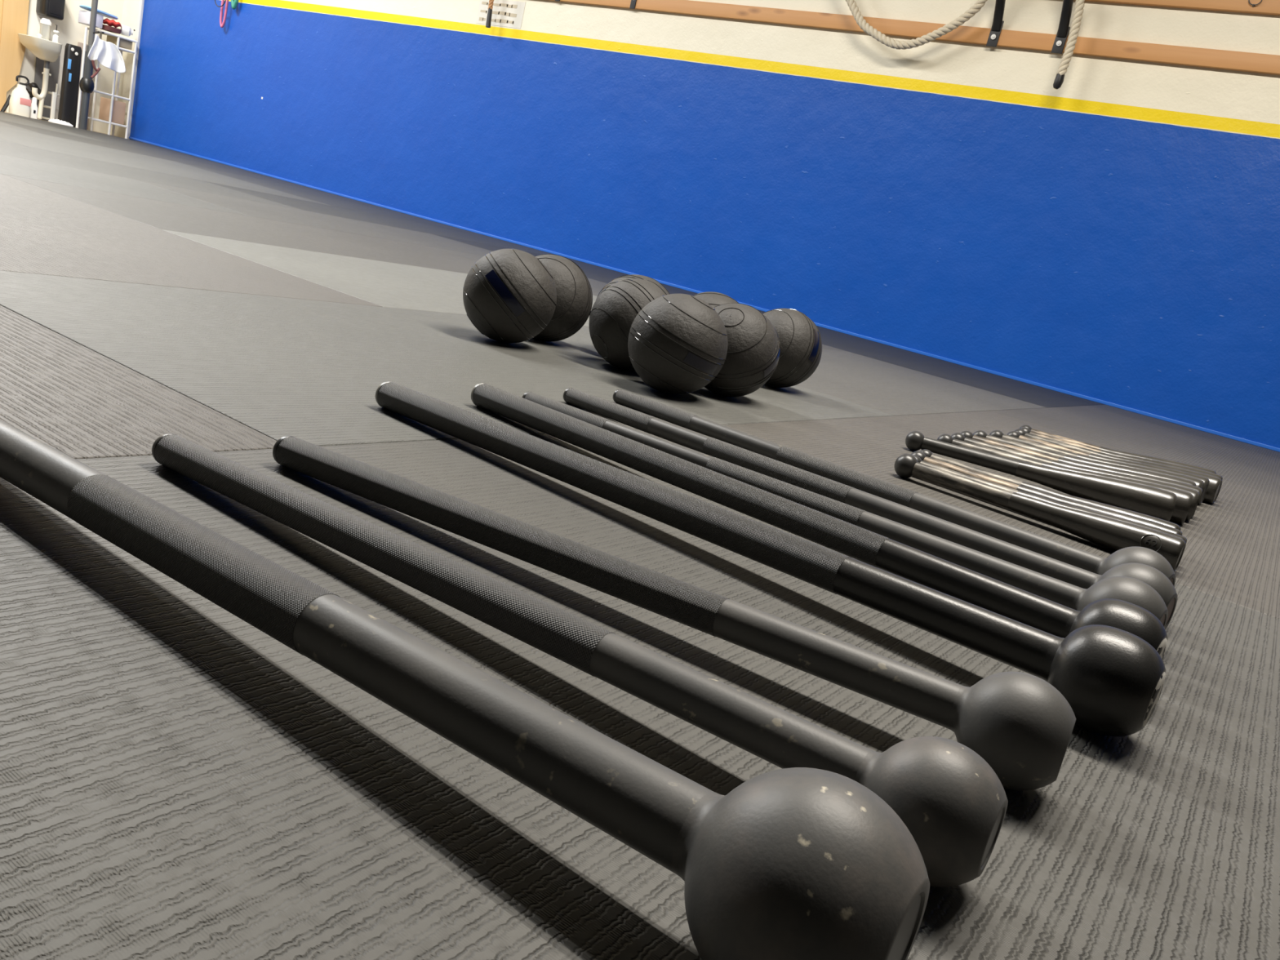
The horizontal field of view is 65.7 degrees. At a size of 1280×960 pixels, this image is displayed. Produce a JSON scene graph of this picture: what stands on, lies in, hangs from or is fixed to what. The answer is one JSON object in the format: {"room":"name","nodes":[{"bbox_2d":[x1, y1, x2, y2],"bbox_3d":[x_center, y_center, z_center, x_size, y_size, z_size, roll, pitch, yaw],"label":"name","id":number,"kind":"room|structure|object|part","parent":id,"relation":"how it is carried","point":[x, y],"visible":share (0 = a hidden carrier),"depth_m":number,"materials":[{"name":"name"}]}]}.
{"room":"gym","nodes":[
{"label":"gym","id":0,"kind":"room"},
{"bbox_2d":[4,0,124,133],"bbox_3d":[-9.236,-5.851,7.415,0.150,4.600,10.930,22,16,30],"label":"wall","id":1,"kind":"structure","parent":0,"point":[72,32],"depth_m":11.68,"materials":[{"name":"beige paint"}]},
{"bbox_2d":[34,55,59,120],"bbox_3d":[-6.962,-4.629,11.619,0.015,0.795,0.250,22,16,30],"label":"panel","id":2,"kind":"object","parent":1,"relation":"attached to","point":[54,66],"visible":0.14,"depth_m":11.64,"materials":[{"name":"grey"}]},
{"bbox_2d":[35,0,65,20],"bbox_3d":[-6.702,-5.478,11.294,0.224,0.400,0.220,22,16,30],"label":"dispenser","id":3,"kind":"object","parent":1,"relation":"attached to","point":[53,9],"visible":1,"depth_m":11.25,"materials":[{"name":"black plastic"}]},
{"bbox_2d":[0,110,1279,959],"bbox_3d":[-2.785,-1.249,4.407,16.480,0.300,9.446,22,16,30],"label":"floor","id":4,"kind":"structure","parent":0,"point":[179,780],"depth_m":0.88,"materials":[{"name":"grey rubber"}]},
{"bbox_2d":[0,0,3,37],"bbox_3d":[-7.613,-5.372,10.091,0.030,2.615,2.100,22,16,30],"label":"plywood sheet","id":5,"kind":"object","parent":4,"relation":"on","point":[1,1],"visible":1,"depth_m":11.01,"materials":[{"name":"beige wood"}]},
{"bbox_2d":[0,94,10,111],"bbox_3d":[-6.986,-4.144,10.925,0.044,0.210,0.098,22,16,30],"label":"leaning stick","id":6,"kind":"object","parent":4,"relation":"on","point":[6,105],"visible":0.83,"depth_m":10.92,"materials":[{"name":"black plastic"}]},
{"bbox_2d":[0,0,29,110],"bbox_3d":[-6.951,-5.453,11.065,0.028,2.615,0.260,22,16,30],"label":"plywood sheet","id":7,"kind":"object","parent":4,"relation":"on","point":[15,12],"visible":0.88,"depth_m":11.18,"materials":[{"name":"beige wood"}]},
{"bbox_2d":[8,75,31,117],"bbox_3d":[-6.823,-4.231,10.929,0.131,0.432,0.190,22,16,30],"label":"plastic jug","id":8,"kind":"object","parent":4,"relation":"on","point":[20,102],"visible":0.97,"depth_m":10.89,"materials":[{"name":"beige plastic"}]},
{"bbox_3d":[-6.781,-4.390,10.895,0.022,0.098,0.140,22,16,30],"label":"handle","id":9,"kind":"part","parent":8,"relation":"part of","materials":[{"name":"black plastic"}]},
{"bbox_2d":[29,97,37,119],"bbox_3d":[-6.766,-4.149,11.072,0.055,0.235,0.076,22,16,30],"label":"spray bottle","id":10,"kind":"object","parent":4,"relation":"on","point":[33,108],"visible":0.86,"depth_m":11.05,"materials":[{"name":"white paint"}]},
{"bbox_2d":[17,33,62,119],"bbox_3d":[-6.846,-4.558,11.259,0.480,0.856,0.340,22,16,30],"label":"basin","id":11,"kind":"object","parent":4,"relation":"on","point":[47,51],"visible":0.99,"depth_m":11.15,"materials":[{"name":"beige ceramic"}]},
{"bbox_2d":[39,17,51,40],"bbox_3d":[-6.707,-5.079,11.188,0.112,0.230,0.112,22,16,30],"label":"canister","id":12,"kind":"object","parent":11,"relation":"on","point":[45,24],"visible":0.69,"depth_m":11.15,"materials":[{"name":"white plastic"}]},
{"bbox_3d":[-6.687,-5.159,11.168,0.112,0.060,0.112,22,16,30],"label":"lid","id":13,"kind":"part","parent":12,"relation":"part of","materials":[{"name":"white paint"}]},
{"bbox_2d":[52,24,59,43],"bbox_3d":[-6.602,-5.044,11.217,0.066,0.200,0.066,22,16,30],"label":"pump bottle","id":14,"kind":"object","parent":11,"relation":"on","point":[55,37],"visible":0.8,"depth_m":11.21,"materials":[{"name":"white paint"}]},
{"bbox_2d":[38,83,59,119],"bbox_3d":[-6.799,-4.366,11.478,0.123,0.441,0.223,22,16,30],"label":"stand","id":15,"kind":"object","parent":4,"relation":"on","point":[53,108],"visible":0.63,"depth_m":11.46,"materials":[{"name":"beige plastic"}]},
{"bbox_2d":[48,119,73,126],"bbox_3d":[-6.562,-4.053,11.240,0.180,0.057,0.260,22,16,30],"label":"cloth","id":16,"kind":"object","parent":4,"relation":"on","point":[55,121],"visible":0.81,"depth_m":11.18,"materials":[{"name":"white fabric"}]},
{"bbox_2d":[57,43,81,127],"bbox_3d":[-6.541,-4.521,11.386,0.113,0.895,0.180,22,16,30],"label":"water dispenser","id":17,"kind":"object","parent":4,"relation":"on","point":[68,106],"visible":0.87,"depth_m":11.35,"materials":[{"name":"black plastic"}]},
{"bbox_2d":[75,41,94,129],"bbox_3d":[-6.681,-4.721,11.900,0.030,0.965,0.200,22,16,30],"label":"panel","id":18,"kind":"object","parent":4,"relation":"on","point":[79,44],"visible":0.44,"depth_m":11.91,"materials":[{"name":"beige"}]},
{"bbox_2d":[79,0,99,129],"bbox_3d":[-6.127,-5.260,11.132,0.152,2.600,0.206,5,16,-31],"label":"steel pole","id":19,"kind":"object","parent":4,"relation":"on","point":[86,85],"visible":0.88,"depth_m":11.28,"materials":[{"name":"grey metal"}]},
{"bbox_2d":[87,34,125,78],"bbox_3d":[-6.085,-4.785,11.295,0.091,0.478,0.440,22,16,30],"label":"hanging cloth","id":20,"kind":"object","parent":19,"relation":"hanging from","point":[107,54],"visible":1,"depth_m":11.30,"materials":[{"name":"white fabric"}]},
{"bbox_2d":[75,26,137,138],"bbox_3d":[-6.366,-4.688,11.705,0.341,1.140,0.608,22,16,30],"label":"rack","id":21,"kind":"object","parent":4,"relation":"on","point":[101,32],"visible":0.74,"depth_m":11.75,"materials":[{"name":"white metal"}]},
{"bbox_3d":[-6.414,-4.612,11.394,0.028,1.120,0.028,22,16,30],"label":"post","id":22,"kind":"part","parent":21,"relation":"part of","materials":[{"name":"white metal"}]},
{"bbox_2d":[78,9,103,28],"bbox_3d":[-6.322,-5.303,11.418,0.240,0.142,0.160,22,16,30],"label":"storage bin","id":23,"kind":"object","parent":21,"relation":"on","point":[84,16],"visible":0.74,"depth_m":11.37,"materials":[{"name":"white plastic"}]},
{"bbox_2d":[79,4,118,19],"bbox_3d":[-6.247,-5.401,11.454,0.260,0.047,0.384,21,16,29],"label":"lid","id":24,"kind":"object","parent":23,"relation":"on","point":[83,6],"visible":0.89,"depth_m":11.40,"materials":[{"name":"blue plastic"}]},
{"bbox_3d":[-6.477,-4.731,11.812,0.028,1.120,0.028,22,16,30],"label":"post","id":25,"kind":"part","parent":21,"relation":"part of","materials":[{"name":"white metal"}]},
{"bbox_3d":[-6.424,-4.294,11.874,0.323,0.025,0.440,22,16,30],"label":"shelf rail","id":26,"kind":"part","parent":21,"relation":"part of","materials":[{"name":"white metal"}]},
{"bbox_2d":[100,24,121,34],"bbox_3d":[-6.168,-5.251,11.555,0.220,0.050,0.190,22,16,30],"label":"basket","id":27,"kind":"object","parent":21,"relation":"on","point":[106,28],"visible":0.9,"depth_m":11.49,"materials":[{"name":"red"}]},
{"bbox_2d":[102,17,121,27],"bbox_3d":[-6.150,-5.317,11.543,0.200,0.084,0.210,22,16,30],"label":"cloth","id":28,"kind":"object","parent":27,"relation":"on","point":[110,23],"visible":1,"depth_m":11.48,"materials":[{"name":"red fabric"}]},
{"bbox_3d":[-6.354,-4.591,11.796,0.323,0.025,0.450,22,16,30],"label":"shelf rail","id":29,"kind":"part","parent":21,"relation":"part of","materials":[{"name":"white metal"}]},
{"bbox_2d":[98,97,125,124],"bbox_3d":[-6.345,-4.439,11.929,0.240,0.255,0.180,22,16,30],"label":"cardboard box","id":30,"kind":"object","parent":21,"relation":"on","point":[118,107],"visible":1,"depth_m":11.87,"materials":[{"name":"beige cardboard"}]},
{"bbox_3d":[-6.198,-5.219,11.644,0.323,0.025,0.440,22,16,30],"label":"shelf rail","id":31,"kind":"part","parent":21,"relation":"part of","materials":[{"name":"white metal"}]},
{"bbox_3d":[-6.210,-4.638,11.701,0.028,1.120,0.028,22,16,30],"label":"post","id":32,"kind":"part","parent":21,"relation":"part of","materials":[{"name":"white metal"}]},
{"bbox_3d":[-6.334,-4.750,12.027,0.028,1.120,0.028,22,16,30],"label":"post","id":33,"kind":"part","parent":21,"relation":"part of","materials":[{"name":"white metal"}]},
{"bbox_2d":[106,35,132,49],"bbox_3d":[-6.164,-5.181,11.745,0.240,0.095,0.180,22,16,30],"label":"cardboard box","id":34,"kind":"object","parent":21,"relation":"on","point":[123,43],"visible":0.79,"depth_m":11.68,"materials":[{"name":"beige cardboard"}]},
{"bbox_3d":[-6.169,-5.109,11.761,0.323,0.025,0.229,22,16,30],"label":"shelf rail","id":35,"kind":"part","parent":21,"relation":"part of","materials":[{"name":"white metal"}]},
{"bbox_2d":[120,24,135,36],"bbox_3d":[-6.034,-5.285,11.687,0.148,0.112,0.112,6,15,-28],"label":"jar","id":36,"kind":"object","parent":21,"relation":"on","point":[127,31],"visible":0.96,"depth_m":11.64,"materials":[{"name":"white paint"}]},
{"bbox_3d":[-6.093,-4.653,11.876,0.028,1.120,0.028,22,16,30],"label":"post","id":37,"kind":"part","parent":21,"relation":"part of","materials":[{"name":"white metal"}]},
{"bbox_2d":[0,420,929,959],"bbox_3d":[-0.343,0.036,0.752,1.155,0.120,0.120,22,16,30],"label":"steel mace","id":38,"kind":"object","parent":4,"relation":"on","point":[793,863],"visible":1,"depth_m":0.53,"materials":[{"name":"black metal"}]},
{"bbox_2d":[462,248,556,343],"bbox_3d":[-0.333,-0.471,2.546,0.248,0.239,0.248,22,16,30],"label":"ball","id":39,"kind":"object","parent":4,"relation":"on","point":[509,295],"visible":1,"depth_m":2.46,"materials":[{"name":"black rubber"}]},
{"bbox_3d":[-0.334,-0.458,2.436,0.115,0.098,0.022,15,14,4],"label":"label panel","id":40,"kind":"part","parent":39,"relation":"part of","materials":[{"name":"blue"}]},
{"bbox_2d":[533,253,592,342],"bbox_3d":[-0.253,-0.508,2.773,0.239,0.241,0.239,22,16,30],"label":"ball","id":41,"kind":"object","parent":4,"relation":"on","point":[574,304],"visible":0.55,"depth_m":2.70,"materials":[{"name":"black rubber"}]},
{"bbox_2d":[151,433,1008,887],"bbox_3d":[-0.140,0.081,0.832,0.887,0.091,0.091,22,16,29],"label":"steel mace","id":42,"kind":"object","parent":4,"relation":"on","point":[953,803],"visible":0.83,"depth_m":0.72,"materials":[{"name":"black metal"}]},
{"bbox_2d":[589,278,669,371],"bbox_3d":[-0.014,-0.404,2.589,0.241,0.239,0.239,22,16,30],"label":"ball","id":43,"kind":"object","parent":4,"relation":"on","point":[612,314],"visible":0.59,"depth_m":2.50,"materials":[{"name":"black rubber"}]},
{"bbox_2d":[595,274,669,299],"bbox_3d":[-0.016,-0.463,2.824,0.243,0.239,0.243,22,16,30],"label":"ball","id":44,"kind":"object","parent":4,"relation":"on","point":[632,276],"visible":0.14,"depth_m":2.77,"materials":[{"name":"black rubber"}]},
{"bbox_2d":[272,435,1075,791],"bbox_3d":[-0.038,0.074,0.958,0.872,0.092,0.092,20,15,25],"label":"steel mace","id":45,"kind":"object","parent":4,"relation":"on","point":[1020,724],"visible":0.93,"depth_m":0.87,"materials":[{"name":"black metal"}]},
{"bbox_2d":[627,293,728,394],"bbox_3d":[0.090,-0.324,2.372,0.241,0.241,0.241,22,16,30],"label":"ball","id":46,"kind":"object","parent":4,"relation":"on","point":[677,344],"visible":1,"depth_m":2.29,"materials":[{"name":"black rubber"}]},
{"bbox_3d":[0.144,-0.268,2.288,0.101,0.045,0.015,3,17,-37],"label":"label panel","id":47,"kind":"part","parent":46,"relation":"part of","materials":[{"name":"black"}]},
{"bbox_2d":[693,291,738,307],"bbox_3d":[0.205,-0.432,2.917,0.248,0.239,0.248,22,16,30],"label":"ball","id":48,"kind":"object","parent":4,"relation":"on","point":[713,299],"visible":0.1,"depth_m":2.84,"materials":[{"name":"black rubber"}]},
{"bbox_2d":[704,302,779,396],"bbox_3d":[0.240,-0.335,2.559,0.241,0.239,0.241,22,16,30],"label":"ball","id":49,"kind":"object","parent":4,"relation":"on","point":[753,355],"visible":0.66,"depth_m":2.47,"materials":[{"name":"black rubber"}]},
{"bbox_3d":[0.338,-0.296,2.513,0.010,0.079,0.083,20,15,25],"label":"label panel","id":50,"kind":"part","parent":49,"relation":"part of","materials":[{"name":"black rubber"}]},
{"bbox_2d":[375,381,1165,736],"bbox_3d":[0.044,0.022,1.231,1.132,0.101,0.100,23,16,33],"label":"steel mace","id":51,"kind":"object","parent":4,"relation":"on","point":[1112,679],"visible":0.94,"depth_m":1.06,"materials":[{"name":"black metal"}]},
{"bbox_2d":[763,308,822,387],"bbox_3d":[0.432,-0.400,3.009,0.241,0.240,0.239,22,16,30],"label":"ball","id":52,"kind":"object","parent":4,"relation":"on","point":[799,337],"visible":0.57,"depth_m":2.92,"materials":[{"name":"black rubber"}]},
{"bbox_3d":[0.517,-0.397,2.936,0.025,0.095,0.059,13,14,-2],"label":"label panel","id":53,"kind":"part","parent":52,"relation":"part of","materials":[{"name":"blue"}]},
{"bbox_2d":[471,382,1167,659],"bbox_3d":[0.137,0.009,1.384,1.126,0.096,0.096,24,17,37],"label":"steel mace","id":54,"kind":"object","parent":4,"relation":"on","point":[866,546],"visible":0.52,"depth_m":1.27,"materials":[{"name":"black metal"}]},
{"bbox_2d":[522,391,1168,627],"bbox_3d":[0.203,-0.002,1.484,1.099,0.099,0.099,24,17,37],"label":"steel mace","id":55,"kind":"object","parent":4,"relation":"on","point":[1132,590],"visible":0.52,"depth_m":1.33,"materials":[{"name":"black metal"}]},
{"bbox_2d":[563,387,1177,629],"bbox_3d":[0.266,-0.015,1.600,1.129,0.099,0.099,25,18,39],"label":"steel mace","id":56,"kind":"object","parent":4,"relation":"on","point":[1157,580],"visible":0.53,"depth_m":1.51,"materials":[{"name":"black metal"}]},
{"bbox_2d":[613,389,1175,586],"bbox_3d":[0.343,-0.027,1.725,0.098,0.098,1.113,-1,20,-46],"label":"steel mace","id":57,"kind":"object","parent":4,"relation":"on","point":[1066,553],"visible":0.58,"depth_m":1.62,"materials":[{"name":"black metal"}]},
{"bbox_2d":[893,453,1186,571],"bbox_3d":[0.739,0.047,1.894,0.547,0.062,0.063,23,16,33],"label":"club","id":58,"kind":"object","parent":4,"relation":"on","point":[1113,535],"visible":0.98,"depth_m":1.84,"materials":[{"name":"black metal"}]},
{"bbox_3d":[0.545,-0.029,2.032,0.047,0.050,0.050,23,16,33],"label":"knob","id":59,"kind":"part","parent":58,"relation":"part of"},
{"bbox_2d":[905,431,1176,521],"bbox_3d":[0.924,-0.023,2.328,0.604,0.078,0.077,19,15,20],"label":"club","id":60,"kind":"object","parent":4,"relation":"on","point":[1157,503],"visible":0.92,"depth_m":2.28,"materials":[{"name":"black metal"}]},
{"bbox_3d":[0.673,-0.095,2.426,0.046,0.049,0.049,19,15,20],"label":"knob","id":61,"kind":"part","parent":60,"relation":"part of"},
{"bbox_2d":[911,451,1182,535],"bbox_3d":[0.800,0.034,2.015,0.549,0.058,0.058,23,17,34],"label":"club","id":62,"kind":"object","parent":4,"relation":"on","point":[920,454],"visible":0.3,"depth_m":1.99,"materials":[{"name":"black metal"}]},
{"bbox_3d":[0.604,-0.042,2.160,0.040,0.042,0.042,23,17,34],"label":"knob","id":63,"kind":"part","parent":62,"relation":"part of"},
{"bbox_2d":[911,454,1186,542],"bbox_3d":[0.772,0.043,1.949,0.546,0.058,0.058,23,16,32],"label":"club","id":64,"kind":"object","parent":4,"relation":"on","point":[918,459],"visible":0.21,"depth_m":1.93,"materials":[{"name":"black metal"}]},
{"bbox_3d":[0.573,-0.032,2.085,0.041,0.043,0.043,23,16,32],"label":"knob","id":65,"kind":"part","parent":64,"relation":"part of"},
{"bbox_2d":[920,448,1180,530],"bbox_3d":[0.832,0.026,2.077,0.548,0.059,0.058,24,17,35],"label":"club","id":66,"kind":"object","parent":4,"relation":"on","point":[928,453],"visible":0.35,"depth_m":2.05,"materials":[{"name":"black metal"}]},
{"bbox_3d":[0.639,-0.049,2.226,0.038,0.040,0.040,24,17,35],"label":"knob","id":67,"kind":"part","parent":66,"relation":"part of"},
{"bbox_2d":[937,434,1193,524],"bbox_3d":[1.017,-0.023,2.418,0.591,0.078,0.077,20,15,25],"label":"club","id":68,"kind":"object","parent":4,"relation":"on","point":[1184,499],"visible":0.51,"depth_m":2.36,"materials":[{"name":"black metal"}]},
{"bbox_3d":[0.781,-0.095,2.538,0.043,0.046,0.046,20,15,25],"label":"knob","id":69,"kind":"part","parent":68,"relation":"part of","materials":[{"name":"black metal"}]},
{"bbox_2d":[951,432,1199,520],"bbox_3d":[1.074,-0.029,2.498,0.595,0.078,0.077,21,15,27],"label":"club","id":70,"kind":"object","parent":4,"relation":"on","point":[958,436],"visible":0.34,"depth_m":2.47,"materials":[{"name":"black metal"}]},
{"bbox_3d":[0.840,-0.102,2.624,0.043,0.046,0.046,21,15,27],"label":"knob","id":71,"kind":"part","parent":70,"relation":"part of","materials":[{"name":"black metal"}]},
{"bbox_2d":[960,431,1202,516],"bbox_3d":[1.127,-0.037,2.583,0.601,0.078,0.077,21,15,28],"label":"club","id":72,"kind":"object","parent":4,"relation":"on","point":[968,434],"visible":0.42,"depth_m":2.56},
{"bbox_3d":[0.892,-0.112,2.715,0.043,0.046,0.046,21,15,28],"label":"knob","id":73,"kind":"part","parent":72,"relation":"part of","materials":[{"name":"black metal"}]},
{"bbox_2d":[973,430,1195,485],"bbox_3d":[1.179,-0.047,2.674,0.572,0.078,0.077,22,16,29],"label":"club","id":74,"kind":"object","parent":4,"relation":"on","point":[981,433],"visible":0.37,"depth_m":2.66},
{"bbox_3d":[0.961,-0.118,2.807,0.043,0.046,0.046,22,16,29],"label":"knob","id":75,"kind":"part","parent":74,"relation":"part of","materials":[{"name":"black metal"}]},
{"bbox_2d":[989,430,1204,488],"bbox_3d":[1.256,-0.053,2.771,0.570,0.078,0.077,23,16,33],"label":"club","id":76,"kind":"object","parent":4,"relation":"on","point":[998,433],"visible":0.36,"depth_m":2.77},
{"bbox_3d":[1.048,-0.124,2.917,0.043,0.046,0.046,23,16,33],"label":"knob","id":77,"kind":"part","parent":76,"relation":"part of","materials":[{"name":"black metal"}]},
{"bbox_2d":[1006,431,1209,504],"bbox_3d":[1.330,-0.057,2.860,0.555,0.078,0.077,23,16,34],"label":"club","id":78,"kind":"object","parent":4,"relation":"on","point":[1014,433],"visible":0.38,"depth_m":2.82,"materials":[{"name":"black metal"}]},
{"bbox_3d":[1.131,-0.126,3.006,0.043,0.046,0.046,23,16,34],"label":"knob","id":79,"kind":"part","parent":78,"relation":"part of","materials":[{"name":"black metal"}]},
{"bbox_2d":[1019,425,1216,473],"bbox_3d":[1.484,-0.085,3.123,0.587,0.078,0.077,23,17,35],"label":"club","id":80,"kind":"object","parent":4,"relation":"on","point":[1022,426],"visible":0.3,"depth_m":3.09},
{"bbox_3d":[1.275,-0.159,3.281,0.043,0.046,0.046,23,17,35],"label":"knob","id":81,"kind":"part","parent":80,"relation":"part of","materials":[{"name":"black metal"}]},
{"bbox_2d":[1014,428,1222,503],"bbox_3d":[1.398,-0.062,2.949,0.591,0.078,0.077,24,17,35],"label":"club","id":82,"kind":"object","parent":4,"relation":"on","point":[1215,484],"visible":0.38,"depth_m":2.86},
{"bbox_3d":[1.190,-0.138,3.111,0.043,0.046,0.046,24,17,35],"label":"knob","id":83,"kind":"part","parent":82,"relation":"part of","materials":[{"name":"black metal"}]},
{"bbox_2d":[1021,426,1222,479],"bbox_3d":[1.447,-0.071,3.033,0.592,0.078,0.077,23,17,35],"label":"club","id":84,"kind":"object","parent":4,"relation":"on","point":[1026,429],"visible":0.29,"depth_m":3.01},
{"bbox_3d":[1.237,-0.147,3.193,0.043,0.046,0.046,23,17,35],"label":"knob","id":85,"kind":"part","parent":84,"relation":"part of","materials":[{"name":"black metal"}]},
{"bbox_3d":[-7.058,-4.310,11.476,0.120,0.215,0.100,22,16,30],"label":"cardboard box","id":86,"kind":"object","parent":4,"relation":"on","visible":0},
{"bbox_2d":[26,82,41,97],"bbox_3d":[-7.002,-4.491,11.423,0.174,0.174,0.178,22,16,30],"label":"crumpled bag","id":87,"kind":"object","parent":86,"relation":"on","point":[28,87],"visible":0.56,"depth_m":11.37,"materials":[{"name":"black plastic"}]},
{"bbox_2d":[110,0,1279,448],"bbox_3d":[1.213,-3.282,7.348,18.600,4.600,0.150,22,16,30],"label":"wall","id":88,"kind":"structure","parent":0,"point":[1111,233],"depth_m":7.20,"materials":[{"name":"paint"}]},
{"bbox_2d":[124,0,144,139],"bbox_3d":[-5.804,-6.169,11.666,0.060,4.215,0.030,22,16,30],"label":"trim","id":89,"kind":"structure","parent":88,"relation":"attached to","point":[140,8],"depth_m":11.89,"materials":[{"name":"white paint"}]},
{"bbox_2d":[219,0,228,27],"bbox_3d":[-4.561,-5.174,10.882,0.109,0.405,0.026,22,16,30],"label":"band","id":90,"kind":"object","parent":88,"relation":"hanging from","point":[222,24],"visible":1,"depth_m":10.89,"materials":[{"name":"pink rubber"}]},
{"bbox_2d":[231,0,238,9],"bbox_3d":[-4.398,-5.222,10.769,0.108,0.214,0.040,22,16,30],"label":"band","id":91,"kind":"object","parent":88,"relation":"hanging from","point":[233,2],"visible":1,"depth_m":10.77,"materials":[{"name":"teal rubber"}]},
{"bbox_2d":[475,0,525,28],"bbox_3d":[-1.242,-4.152,8.816,0.548,0.220,0.004,22,16,30],"label":"paper notice","id":92,"kind":"object","parent":88,"relation":"attached to","point":[505,13],"visible":0.94,"depth_m":8.79,"materials":[{"name":"beige paper"}]},
{"bbox_2d":[128,136,1279,452],"bbox_3d":[0.950,-1.301,7.597,18.000,0.022,0.012,22,16,30],"label":"baseboard","id":93,"kind":"structure","parent":88,"relation":"attached to","point":[1138,411],"depth_m":7.16,"materials":[{"name":"blue"}]},
{"bbox_2d":[547,0,1279,75],"bbox_3d":[1.826,-3.113,6.843,13.000,0.098,0.035,22,16,30],"label":"wooden rail","id":94,"kind":"object","parent":88,"relation":"attached to","point":[1259,63],"visible":1,"depth_m":6.58,"materials":[{"name":"brown wood"}]},
{"bbox_2d":[485,0,493,27],"bbox_3d":[-1.309,-4.200,8.714,0.086,0.424,0.044,22,16,30],"label":"rope","id":95,"kind":"object","parent":94,"relation":"hanging from","point":[491,2],"visible":1,"depth_m":8.72,"materials":[{"name":"brown"}]},
{"bbox_2d":[629,0,636,8],"bbox_3d":[-0.017,-4.006,7.964,0.050,0.420,0.014,22,16,30],"label":"strap","id":96,"kind":"object","parent":94,"relation":"attached to","point":[633,4],"visible":1,"depth_m":8.00,"materials":[{"name":"grey"}]},
{"bbox_2d":[845,0,987,49],"bbox_3d":[1.778,-3.207,6.683,1.233,0.574,0.057,22,16,30],"label":"rope","id":97,"kind":"object","parent":94,"relation":"hanging from","point":[861,22],"visible":1,"depth_m":6.66,"materials":[{"name":"beige fabric"}]},
{"bbox_2d":[986,0,1005,47],"bbox_3d":[2.236,-3.251,6.149,0.068,0.902,0.642,22,16,30],"label":"wall bracket","id":98,"kind":"object","parent":94,"relation":"attached to","point":[997,22],"visible":1,"depth_m":6.47,"materials":[{"name":"grey metal"}]},
{"bbox_3d":[2.326,-2.924,6.499,0.068,0.162,0.010,22,16,30],"label":"foot plate","id":99,"kind":"part","parent":98,"relation":"part of","materials":[{"name":"grey metal"}]},
{"bbox_2d":[1051,0,1073,53],"bbox_3d":[2.575,-3.115,5.935,0.068,0.902,0.642,22,16,30],"label":"wall bracket","id":100,"kind":"object","parent":94,"relation":"attached to","point":[1063,31],"visible":1,"depth_m":6.25,"materials":[{"name":"grey metal"}]},
{"bbox_3d":[2.665,-2.788,6.285,0.068,0.162,0.010,22,16,30],"label":"foot plate","id":101,"kind":"part","parent":100,"relation":"part of","materials":[{"name":"grey metal"}]},
{"bbox_2d":[1053,0,1084,88],"bbox_3d":[2.660,-2.800,6.130,0.130,0.732,0.056,22,16,30],"label":"rope","id":102,"kind":"object","parent":94,"relation":"hanging from","point":[1079,4],"visible":1,"depth_m":6.12,"materials":[{"name":"beige fabric"}]},
{"bbox_2d":[1084,0,1279,15],"bbox_3d":[1.899,-3.413,6.768,13.000,0.102,0.035,22,16,30],"label":"wooden rail","id":103,"kind":"object","parent":88,"relation":"attached to","point":[1265,6],"visible":1,"depth_m":5.81,"materials":[{"name":"brown wood"}]},
{"bbox_2d":[1248,0,1262,7],"bbox_3d":[3.538,-2.761,5.702,0.072,0.077,0.015,22,16,30],"label":"screw eye","id":104,"kind":"object","parent":103,"relation":"attached to","point":[1253,5],"visible":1,"depth_m":5.70,"materials":[{"name":"grey metal"}]}
]}

